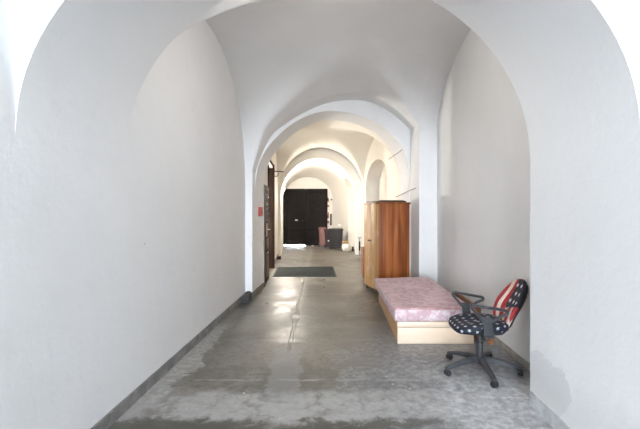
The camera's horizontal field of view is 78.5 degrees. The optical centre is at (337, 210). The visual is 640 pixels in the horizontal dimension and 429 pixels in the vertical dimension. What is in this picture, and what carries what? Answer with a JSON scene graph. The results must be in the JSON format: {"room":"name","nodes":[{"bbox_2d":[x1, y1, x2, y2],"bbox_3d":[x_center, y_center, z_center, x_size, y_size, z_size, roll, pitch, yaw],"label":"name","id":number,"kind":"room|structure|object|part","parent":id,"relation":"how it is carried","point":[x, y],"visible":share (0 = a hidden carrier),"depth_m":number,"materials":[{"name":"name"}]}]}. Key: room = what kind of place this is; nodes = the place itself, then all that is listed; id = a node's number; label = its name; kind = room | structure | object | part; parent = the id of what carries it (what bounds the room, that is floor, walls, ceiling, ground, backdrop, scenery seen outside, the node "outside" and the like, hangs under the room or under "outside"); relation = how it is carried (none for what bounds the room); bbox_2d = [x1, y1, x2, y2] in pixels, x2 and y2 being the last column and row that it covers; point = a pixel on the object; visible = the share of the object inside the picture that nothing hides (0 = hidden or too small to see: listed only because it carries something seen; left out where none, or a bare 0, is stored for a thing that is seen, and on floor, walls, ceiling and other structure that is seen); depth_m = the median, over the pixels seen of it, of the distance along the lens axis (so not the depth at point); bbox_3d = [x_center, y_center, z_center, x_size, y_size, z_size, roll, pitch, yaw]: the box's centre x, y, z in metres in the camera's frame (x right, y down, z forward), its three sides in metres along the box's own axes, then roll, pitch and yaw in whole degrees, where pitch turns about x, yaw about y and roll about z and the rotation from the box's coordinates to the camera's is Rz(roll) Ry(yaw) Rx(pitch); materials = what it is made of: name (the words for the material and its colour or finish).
{"room":"vaulted corridor","nodes":[
{"label":"vaulted corridor","id":0,"kind":"room"},
{"bbox_2d":[0,0,244,428],"bbox_3d":[-1.800,-0.650,-0.225,0.400,4.300,13.950,0,0,0],"label":"wall","id":1,"kind":"structure","parent":0,"point":[110,265],"depth_m":2.81,"materials":[{"name":"white paint"}]},
{"bbox_2d":[90,293,244,428],"bbox_3d":[-1.593,1.452,-0.180,0.014,0.095,13.840,0,0,0],"label":"baseboard","id":2,"kind":"structure","parent":1,"relation":"attached to","point":[134,396],"depth_m":3.40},
{"bbox_2d":[263,152,277,282],"bbox_3d":[-1.928,-0.650,10.330,0.398,4.300,5.406,0,0,-6],"label":"wall","id":3,"kind":"structure","parent":0,"point":[273,159],"depth_m":11.61,"materials":[{"name":"white paint"}]},
{"bbox_2d":[256,283,263,293],"bbox_3d":[-1.465,1.450,7.325,0.012,0.100,0.630,0,0,2],"label":"baseboard","id":4,"kind":"structure","parent":3,"relation":"attached to","point":[258,289],"depth_m":7.27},
{"bbox_2d":[264,185,270,286],"bbox_3d":[-1.460,0.490,8.183,0.102,2.020,0.960,0,0,-6],"label":"door","id":5,"kind":"structure","parent":3,"relation":"in","point":[266,189],"depth_m":8.00,"materials":[{"name":"brown wood"}]},
{"bbox_3d":[-1.488,-0.070,8.193,0.012,0.580,0.704,0,0,-6],"label":"vent panel","id":6,"kind":"part","parent":5,"relation":"part of","materials":[{"name":"grey metal"}]},
{"bbox_2d":[266,197,268,218],"bbox_3d":[-1.478,-0.067,8.194,0.012,0.444,0.543,0,0,-6],"label":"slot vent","id":7,"kind":"object","parent":5,"relation":"attached to","point":[267,199],"depth_m":8.13,"materials":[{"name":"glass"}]},
{"bbox_3d":[-1.492,0.990,8.253,0.016,0.820,0.502,0,0,-6],"label":"panel","id":8,"kind":"part","parent":5,"relation":"part of","materials":[{"name":"brown wood"}]},
{"bbox_2d":[268,160,282,267],"bbox_3d":[-1.894,0.140,9.551,0.884,2.720,1.780,0,0,0],"label":"door","id":9,"kind":"structure","parent":3,"relation":"in","point":[271,171],"depth_m":10.18,"materials":[{"name":"brown wood"}]},
{"bbox_3d":[-1.620,0.140,9.513,0.048,2.720,1.708,0,0,-6],"label":"frame","id":10,"kind":"part","parent":9,"relation":"part of","materials":[{"name":"brown wood"}]},
{"bbox_3d":[-1.992,0.185,10.160,0.680,2.610,0.025,0,0,-6],"label":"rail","id":11,"kind":"part","parent":9,"relation":"part of","materials":[{"name":"brown wood"}]},
{"bbox_2d":[283,177,332,245],"bbox_3d":[-0.450,-0.650,17.200,5.500,4.300,0.400,0,0,0],"label":"wall","id":12,"kind":"structure","parent":0,"point":[306,182],"depth_m":17.00,"materials":[{"name":"white paint"}]},
{"bbox_2d":[283,189,327,245],"bbox_3d":[-1.420,0.267,16.934,1.966,2.463,0.128,0,0,0],"label":"door","id":13,"kind":"structure","parent":12,"relation":"in","point":[304,210],"depth_m":16.95,"materials":[{"name":"black paint"}]},
{"bbox_2d":[278,148,362,255],"bbox_3d":[-0.450,-0.650,14.902,5.500,4.300,4.155,0,0,0],"label":"wall","id":14,"kind":"structure","parent":0,"point":[329,166],"depth_m":14.18,"materials":[{"name":"white paint"}]},
{"bbox_2d":[174,0,470,187],"bbox_3d":[-0.102,-1.480,8.122,3.950,1.960,10.380,0,0,0],"label":"ceiling","id":15,"kind":"structure","parent":0,"point":[286,59],"depth_m":5.85,"materials":[{"name":"white paint"}]},
{"bbox_2d":[16,0,639,428],"bbox_3d":[0.350,-0.650,2.509,3.900,4.300,1.139,0,0,0],"label":"wall","id":16,"kind":"structure","parent":0,"point":[572,67],"depth_m":2.35,"materials":[{"name":"white paint"}]},
{"bbox_2d":[529,391,570,428],"bbox_3d":[1.494,1.450,2.495,0.012,0.100,1.090,0,0,0],"label":"baseboard","id":17,"kind":"structure","parent":16,"relation":"attached to","point":[535,402],"depth_m":2.79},
{"bbox_2d":[108,245,553,428],"bbox_3d":[0.000,1.600,2.000,14.000,0.200,38.000,0,0,0],"label":"floor","id":18,"kind":"structure","parent":0,"point":[302,352],"depth_m":3.61,"materials":[{"name":"concrete"}]},
{"bbox_2d":[241,291,251,302],"bbox_3d":[-1.520,1.430,6.522,0.136,0.136,0.385,0,0,-4],"label":"drain pipe","id":19,"kind":"object","parent":18,"relation":"on","point":[245,298],"visible":1,"depth_m":6.33,"materials":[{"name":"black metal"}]},
{"bbox_2d":[272,266,336,276],"bbox_3d":[-0.815,1.490,9.680,1.570,0.019,1.560,0,0,0],"label":"door mat","id":20,"kind":"object","parent":18,"relation":"on","point":[329,271],"visible":1,"depth_m":9.42,"materials":[{"name":"black fabric"}]},
{"bbox_2d":[318,227,326,245],"bbox_3d":[-0.657,1.090,16.479,0.340,0.820,0.468,0,0,-5],"label":"wheelie bin","id":21,"kind":"object","parent":18,"relation":"on","point":[321,229],"visible":0.76,"depth_m":16.28,"materials":[{"name":"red plastic"}]},
{"bbox_2d":[324,229,329,247],"bbox_3d":[-0.374,1.115,15.959,0.390,0.770,0.428,0,0,-8],"label":"wheelie bin","id":22,"kind":"object","parent":18,"relation":"on","point":[326,232],"visible":0.48,"depth_m":15.77,"materials":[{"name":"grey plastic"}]},
{"bbox_2d":[328,228,343,248],"bbox_3d":[-0.079,1.090,15.389,0.599,0.820,0.508,0,0,4],"label":"wheelie bin","id":23,"kind":"object","parent":18,"relation":"on","point":[335,234],"visible":0.88,"depth_m":15.17,"materials":[{"name":"grey plastic"}]},
{"bbox_3d":[-0.085,0.711,15.360,0.590,0.062,0.450,0,0,4],"label":"lid","id":24,"kind":"part","parent":23,"relation":"part of","materials":[{"name":"grey plastic"}]},
{"bbox_2d":[342,243,350,250],"bbox_3d":[0.314,1.352,14.614,0.359,0.292,0.340,0,0,0],"label":"sack","id":25,"kind":"object","parent":18,"relation":"on","point":[345,247],"visible":1,"depth_m":14.50,"materials":[{"name":"white plastic"}]},
{"bbox_2d":[360,247,363,277],"bbox_3d":[0.757,1.159,8.770,0.492,0.683,0.430,0,0,-6],"label":"base cabinet","id":26,"kind":"object","parent":18,"relation":"on","point":[362,248],"visible":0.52,"depth_m":8.69,"materials":[{"name":"brown wood"}]},
{"bbox_3d":[0.546,1.140,8.748,0.016,0.570,0.380,0,0,-6],"label":"door","id":27,"kind":"part","parent":26,"relation":"part of","materials":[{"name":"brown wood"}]},
{"bbox_2d":[363,202,410,290],"bbox_3d":[0.893,0.672,7.367,0.668,1.656,0.805,0,0,-14],"label":"wardrobe","id":28,"kind":"object","parent":18,"relation":"on","point":[386,224],"visible":0.76,"depth_m":7.03,"materials":[{"name":"red wood"}]},
{"bbox_3d":[0.568,0.638,7.479,0.020,1.550,0.372,0,0,-14],"label":"door","id":29,"kind":"part","parent":28,"relation":"part of","materials":[{"name":"yellow wood"}]},
{"bbox_3d":[0.662,0.638,7.111,0.020,1.550,0.372,0,0,-14],"label":"door","id":30,"kind":"part","parent":28,"relation":"part of","materials":[{"name":"yellow wood"}]},
{"bbox_2d":[366,200,405,202],"bbox_3d":[0.894,-0.176,7.367,0.515,0.037,0.740,0,0,-14],"label":"wooden board","id":31,"kind":"object","parent":28,"relation":"on","point":[379,200],"visible":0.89,"depth_m":7.04,"materials":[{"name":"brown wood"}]},
{"bbox_3d":[0.906,-0.142,7.370,0.640,0.028,0.805,0,0,-14],"label":"panel","id":32,"kind":"part","parent":28,"relation":"part of","materials":[{"name":"red wood"}]},
{"bbox_3d":[1.006,0.640,7.013,0.595,1.560,0.018,0,0,-14],"label":"panel","id":33,"kind":"part","parent":28,"relation":"part of","materials":[{"name":"red wood"}]},
{"bbox_2d":[379,294,480,343],"bbox_3d":[1.149,1.299,5.433,0.962,0.398,2.055,0,0,0],"label":"bed base","id":34,"kind":"object","parent":18,"relation":"on","point":[405,332],"visible":0.42,"depth_m":4.41,"materials":[{"name":"beige wood"}]},
{"bbox_3d":[0.683,1.374,5.447,0.022,0.248,2.026,0,0,0],"label":"panel","id":35,"kind":"part","parent":34,"relation":"part of","materials":[{"name":"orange wood"}]},
{"bbox_3d":[1.101,1.280,4.420,0.867,0.060,0.030,0,0,0],"label":"rail","id":36,"kind":"part","parent":34,"relation":"part of","materials":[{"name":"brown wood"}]},
{"bbox_2d":[375,277,473,320],"bbox_3d":[1.075,1.161,5.410,0.924,0.174,2.018,0,0,-1],"label":"mattress","id":37,"kind":"object","parent":34,"relation":"on","point":[406,298],"visible":0.9,"depth_m":4.84,"materials":[{"name":"pink fabric"}]},
{"bbox_3d":[1.101,1.407,4.421,0.858,0.183,0.022,0,0,0],"label":"panel","id":38,"kind":"part","parent":34,"relation":"part of","materials":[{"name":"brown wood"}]},
{"bbox_3d":[1.615,1.299,4.925,0.030,0.398,0.950,0,0,0],"label":"headboard","id":39,"kind":"part","parent":34,"relation":"part of","materials":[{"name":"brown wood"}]},
{"bbox_2d":[444,279,528,387],"bbox_3d":[1.367,1.071,3.639,0.803,0.858,0.701,0,0,-1],"label":"office chair","id":40,"kind":"object","parent":18,"relation":"on","point":[507,305],"visible":1,"depth_m":3.58,"materials":[{"name":"grey plastic"}]},
{"bbox_3d":[1.141,1.403,3.609,0.327,0.083,0.060,0,0,-18],"label":"leg","id":41,"kind":"part","parent":40,"relation":"part of","materials":[{"name":"grey plastic"}]},
{"bbox_3d":[1.213,1.403,3.831,0.060,0.083,0.327,0,0,-36],"label":"leg","id":42,"kind":"part","parent":40,"relation":"part of","materials":[{"name":"grey plastic"}]},
{"bbox_3d":[1.310,0.958,3.889,0.338,0.300,0.145,0,0,-1],"label":"armrest","id":43,"kind":"part","parent":40,"relation":"part of","materials":[{"name":"grey plastic"}]},
{"bbox_3d":[1.310,1.062,3.670,0.490,0.122,0.456,0,0,-1],"label":"seat","id":44,"kind":"part","parent":40,"relation":"part of","materials":[{"name":"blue fabric"}]},
{"bbox_3d":[1.447,1.403,3.831,0.060,0.083,0.327,0,0,36],"label":"leg","id":45,"kind":"part","parent":40,"relation":"part of","materials":[{"name":"grey plastic"}]},
{"bbox_3d":[1.333,1.403,3.472,0.060,0.083,0.328,0,0,-1],"label":"leg","id":46,"kind":"part","parent":40,"relation":"part of","materials":[{"name":"grey plastic"}]},
{"bbox_3d":[1.318,0.958,3.450,0.338,0.300,0.145,0,0,-1],"label":"armrest","id":47,"kind":"part","parent":40,"relation":"part of","materials":[{"name":"grey plastic"}]},
{"bbox_3d":[1.416,1.182,3.622,0.055,0.106,0.056,0,0,-1],"label":"tension knob","id":48,"kind":"part","parent":40,"relation":"part of","materials":[{"name":"brown plastic"}]},
{"bbox_3d":[1.519,1.403,3.609,0.327,0.083,0.060,0,0,18],"label":"leg","id":49,"kind":"part","parent":40,"relation":"part of","materials":[{"name":"grey plastic"}]},
{"bbox_3d":[1.617,0.866,3.675,0.093,0.510,0.410,24,0,-1],"label":"backrest","id":50,"kind":"part","parent":40,"relation":"part of","materials":[{"name":"fabric"}]},
{"bbox_2d":[255,100,409,288],"bbox_3d":[0.055,-0.650,7.690,4.793,4.300,0.657,0,0,-14],"label":"wall","id":51,"kind":"structure","parent":0,"point":[371,116],"depth_m":7.52,"materials":[{"name":"white paint"}]},
{"bbox_2d":[245,172,254,291],"bbox_3d":[-1.740,-0.650,6.874,0.520,4.300,0.248,0,0,0],"label":"trim","id":52,"kind":"structure","parent":51,"relation":"attached to","point":[250,182],"depth_m":6.75,"materials":[{"name":"white paint"}]},
{"bbox_2d":[258,207,262,215],"bbox_3d":[-1.446,0.010,7.329,0.047,0.170,0.200,0,0,2],"label":"alarm box","id":53,"kind":"object","parent":51,"relation":"attached to","point":[260,209],"visible":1,"depth_m":7.24,"materials":[{"name":"red plastic"}]},
{"bbox_2d":[363,138,399,246],"bbox_3d":[1.639,-0.650,10.855,1.095,4.300,5.124,0,0,-6],"label":"wall","id":54,"kind":"structure","parent":0,"point":[381,181],"depth_m":11.73,"materials":[{"name":"white paint"}]},
{"bbox_2d":[437,29,529,362],"bbox_3d":[2.050,-0.650,5.080,0.500,4.300,4.040,0,0,0],"label":"wall","id":55,"kind":"structure","parent":0,"point":[483,148],"depth_m":4.87,"materials":[{"name":"white paint"}]},
{"bbox_2d":[410,126,436,281],"bbox_3d":[1.860,-0.650,7.505,0.880,4.300,0.810,0,0,0],"label":"pillar","id":56,"kind":"structure","parent":55,"relation":"attached to","point":[423,148],"depth_m":7.10,"materials":[{"name":"white paint"}]},
{"bbox_2d":[493,335,529,370],"bbox_3d":[1.795,1.465,5.080,0.010,0.070,4.000,0,0,0],"label":"baseboard","id":57,"kind":"structure","parent":55,"relation":"attached to","point":[517,357],"depth_m":4.01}
]}

